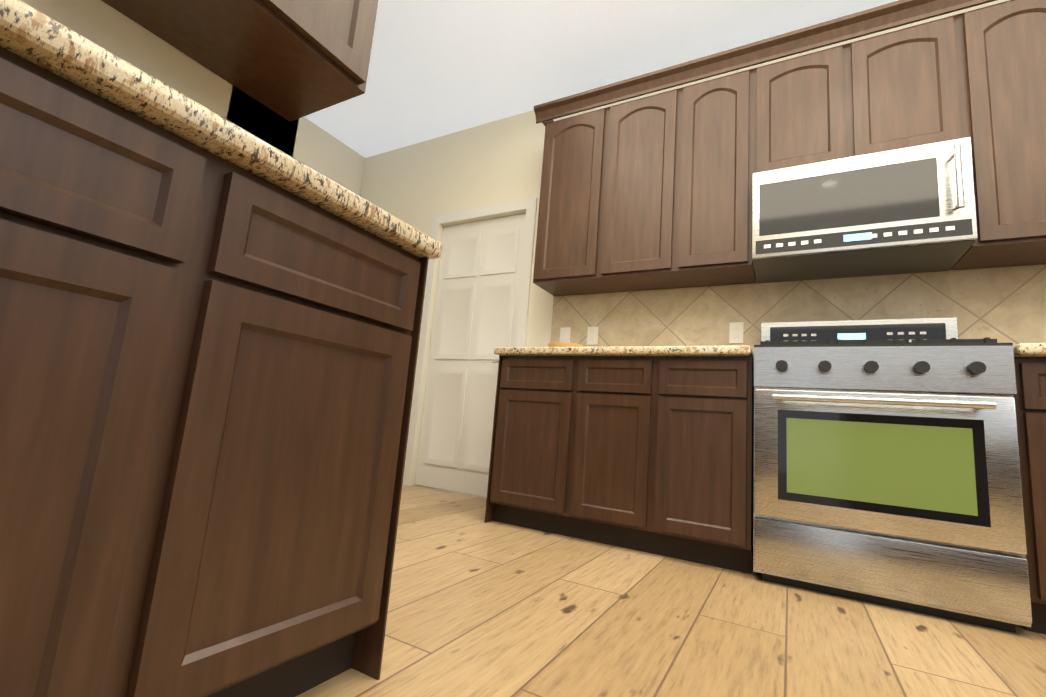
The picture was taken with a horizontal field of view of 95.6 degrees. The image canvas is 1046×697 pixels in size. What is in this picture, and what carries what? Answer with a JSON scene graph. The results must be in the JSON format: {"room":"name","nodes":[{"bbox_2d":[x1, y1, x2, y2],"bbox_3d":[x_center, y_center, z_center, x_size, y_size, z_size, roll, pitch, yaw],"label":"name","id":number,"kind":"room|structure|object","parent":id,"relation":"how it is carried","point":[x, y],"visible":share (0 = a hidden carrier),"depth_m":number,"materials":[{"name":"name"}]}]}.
{"room":"kitchen","nodes":[
{"label":"kitchen","id":0,"kind":"room"},
{"bbox_2d":[21,0,308,161],"bbox_3d":[-2.484,-1.345,-1.483,0.200,2.840,7.030,0,-10,29],"label":"wall","id":1,"kind":"structure","parent":0,"point":[96,21],"depth_m":1.18,"materials":[{"name":"paint"}]},
{"bbox_2d":[102,0,133,11],"bbox_3d":[-0.851,-1.268,0.857,0.345,0.927,0.450,0,-10,29],"label":"upper cabinet","id":2,"kind":"object","parent":1,"relation":"attached to","point":[118,5],"depth_m":1.06,"materials":[{"name":"brown wood"}]},
{"bbox_2d":[120,0,378,121],"bbox_3d":[-0.634,-1.189,1.243,0.345,0.927,0.450,0,-10,29],"label":"upper cabinet","id":3,"kind":"object","parent":1,"relation":"attached to","point":[290,60],"depth_m":1.18,"materials":[{"name":"brown wood"}]},
{"bbox_2d":[301,120,360,191],"bbox_3d":[-2.197,-0.569,3.327,0.200,2.840,2.170,0,-10,29],"label":"wall","id":4,"kind":"structure","parent":0,"point":[325,154],"depth_m":4.09,"materials":[{"name":"paint"}]},
{"bbox_2d":[304,0,897,157],"bbox_3d":[2.552,-2.242,-0.309,12.060,0.100,13.600,0,-10,29],"label":"ceiling","id":5,"kind":"structure","parent":0,"point":[437,68],"depth_m":2.98,"materials":[{"name":"paint"}]},
{"bbox_2d":[296,485,1045,696],"bbox_3d":[2.315,0.653,-0.762,12.060,0.100,13.600,0,-10,29],"label":"floor","id":6,"kind":"structure","parent":0,"point":[478,606],"depth_m":1.30,"materials":[{"name":"brown wood"}]},
{"bbox_2d":[0,32,239,696],"bbox_3d":[-0.839,0.109,0.571,0.600,0.876,0.449,0,-10,29],"label":"base cabinet","id":7,"kind":"object","parent":6,"relation":"on","point":[114,213],"depth_m":0.56,"materials":[{"name":"brown wood"}]},
{"bbox_2d":[0,0,441,258],"bbox_3d":[-1.554,-0.614,-0.701,0.642,0.040,4.524,0,-10,29],"label":"countertop","id":8,"kind":"structure","parent":7,"relation":"on","point":[19,20],"depth_m":0.62,"materials":[{"name":"beige stone"}]},
{"bbox_2d":[136,156,431,696],"bbox_3d":[-0.621,0.187,0.959,0.600,0.876,0.455,0,-10,29],"label":"base cabinet","id":9,"kind":"object","parent":6,"relation":"on","point":[210,324],"depth_m":0.78,"materials":[{"name":"brown wood"}]},
{"bbox_2d":[484,355,579,535],"bbox_3d":[0.179,0.519,2.660,0.454,0.876,0.600,0,-10,29],"label":"base cabinet","id":10,"kind":"object","parent":6,"relation":"on","point":[530,477],"depth_m":2.41,"materials":[{"name":"brown wood"}]},
{"bbox_2d":[568,355,659,552],"bbox_3d":[0.548,0.516,2.453,0.391,0.876,0.600,0,-10,29],"label":"base cabinet","id":11,"kind":"object","parent":6,"relation":"on","point":[648,449],"depth_m":2.20,"materials":[{"name":"brown wood"}]},
{"bbox_2d":[652,352,753,573],"bbox_3d":[0.890,0.514,2.260,0.395,0.876,0.600,0,-10,29],"label":"base cabinet","id":12,"kind":"object","parent":6,"relation":"on","point":[703,489],"depth_m":2.01,"materials":[{"name":"brown wood"}]},
{"bbox_2d":[494,345,751,354],"bbox_3d":[0.545,0.064,2.535,1.258,0.040,0.652,0,-10,29],"label":"countertop","id":13,"kind":"structure","parent":12,"relation":"on","point":[729,349],"depth_m":2.19,"materials":[{"name":"beige stone"}]},
{"bbox_2d":[548,342,583,346],"bbox_3d":[0.243,0.013,2.703,0.210,0.063,0.210,0,-10,29],"label":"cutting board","id":14,"kind":"object","parent":13,"relation":"on","point":[560,344],"visible":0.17,"depth_m":2.62,"materials":[{"name":"brown wood"}]},
{"bbox_2d":[753,317,1031,632],"bbox_3d":[1.395,0.375,1.950,0.770,1.135,0.712,0,-10,29],"label":"range","id":15,"kind":"object","parent":6,"relation":"on","point":[887,472],"visible":1,"depth_m":1.67,"materials":[{"name":"silver metal"}]},
{"bbox_2d":[1013,351,1045,633],"bbox_3d":[1.922,0.508,1.680,0.392,0.876,0.600,0,-10,29],"label":"base cabinet","id":16,"kind":"object","parent":6,"relation":"on","point":[1030,370],"depth_m":1.52,"materials":[{"name":"brown wood"}]},
{"bbox_2d":[1013,343,1045,354],"bbox_3d":[2.127,0.054,1.646,0.784,0.040,0.652,0,-10,29],"label":"countertop","id":17,"kind":"structure","parent":16,"relation":"on","point":[1022,348],"depth_m":1.55,"materials":[{"name":"beige stone"}]},
{"bbox_2d":[353,0,1045,485],"bbox_3d":[3.463,-0.391,1.507,11.850,2.840,0.360,0,-10,29],"label":"wall","id":18,"kind":"structure","parent":0,"point":[419,184],"depth_m":3.72,"materials":[{"name":"paint"}]},
{"bbox_2d":[402,197,537,485],"bbox_3d":[-0.316,-0.034,3.413,1.140,2.115,0.018,0,-10,29],"label":"door frame","id":19,"kind":"structure","parent":18,"relation":"attached to","point":[529,206],"depth_m":3.52,"materials":[{"name":"white paint"}]},
{"bbox_2d":[415,213,525,496],"bbox_3d":[-0.383,0.009,3.487,0.792,2.028,0.080,0,-10,29],"label":"pantry door","id":20,"kind":"structure","parent":18,"relation":"in","point":[476,304],"depth_m":3.50,"materials":[{"name":"white paint"}]},
{"bbox_2d":[533,100,612,295],"bbox_3d":[0.359,-0.904,3.004,0.425,1.068,0.330,0,-10,29],"label":"upper cabinet","id":21,"kind":"object","parent":18,"relation":"attached to","point":[572,190],"depth_m":2.86,"materials":[{"name":"brown wood"}]},
{"bbox_2d":[601,80,684,291],"bbox_3d":[0.727,-0.906,2.797,0.420,1.068,0.330,0,-10,29],"label":"upper cabinet","id":22,"kind":"object","parent":18,"relation":"attached to","point":[653,192],"depth_m":2.66,"materials":[{"name":"brown wood"}]},
{"bbox_2d":[677,60,756,287],"bbox_3d":[1.069,-0.908,2.605,0.365,1.068,0.330,0,-10,29],"label":"upper cabinet","id":23,"kind":"object","parent":18,"relation":"attached to","point":[719,115],"depth_m":2.46,"materials":[{"name":"brown wood"}]},
{"bbox_2d":[550,265,1045,353],"bbox_3d":[1.419,-0.129,2.458,2.820,0.457,0.012,0,-10,29],"label":"tile backsplash","id":24,"kind":"structure","parent":18,"relation":"attached to","point":[1004,305],"depth_m":2.44,"materials":[{"name":"beige tile"}]},
{"bbox_2d":[560,327,570,342],"bbox_3d":[0.272,-0.081,3.081,0.070,0.115,0.012,0,-10,29],"label":"outlet","id":25,"kind":"object","parent":24,"relation":"attached to","point":[565,331],"depth_m":3.08,"materials":[{"name":"white plastic"}]},
{"bbox_2d":[587,326,598,344],"bbox_3d":[0.438,-0.081,2.989,0.070,0.115,0.009,0,-10,29],"label":"outlet","id":26,"kind":"object","parent":24,"relation":"attached to","point":[592,333],"depth_m":2.98,"materials":[{"name":"white plastic"}]},
{"bbox_2d":[729,322,743,342],"bbox_3d":[1.162,-0.086,2.583,0.070,0.115,0.009,0,-10,29],"label":"outlet","id":27,"kind":"object","parent":24,"relation":"attached to","point":[736,330],"depth_m":2.58,"materials":[{"name":"white plastic"}]},
{"bbox_2d":[757,36,852,172],"bbox_3d":[1.422,-1.129,2.451,0.402,0.625,0.330,0,-10,29],"label":"upper cabinet","id":28,"kind":"object","parent":18,"relation":"attached to","point":[805,102],"depth_m":2.30,"materials":[{"name":"brown wood"}]},
{"bbox_2d":[849,4,972,156],"bbox_3d":[1.772,-1.131,2.254,0.403,0.625,0.330,0,-10,29],"label":"upper cabinet","id":29,"kind":"object","parent":18,"relation":"attached to","point":[911,84],"depth_m":2.10,"materials":[{"name":"brown wood"}]},
{"bbox_2d":[752,137,977,282],"bbox_3d":[1.529,-0.610,2.226,0.795,0.438,0.461,0,-10,29],"label":"microwave","id":30,"kind":"object","parent":29,"relation":"attached to","point":[908,210],"visible":1,"depth_m":2.07,"materials":[{"name":"grey metal"}]},
{"bbox_2d":[951,0,1045,269],"bbox_3d":[2.097,-0.915,2.028,0.382,1.068,0.330,0,-10,29],"label":"upper cabinet","id":31,"kind":"object","parent":18,"relation":"attached to","point":[1006,40],"depth_m":1.92,"materials":[{"name":"brown wood"}]}
]}

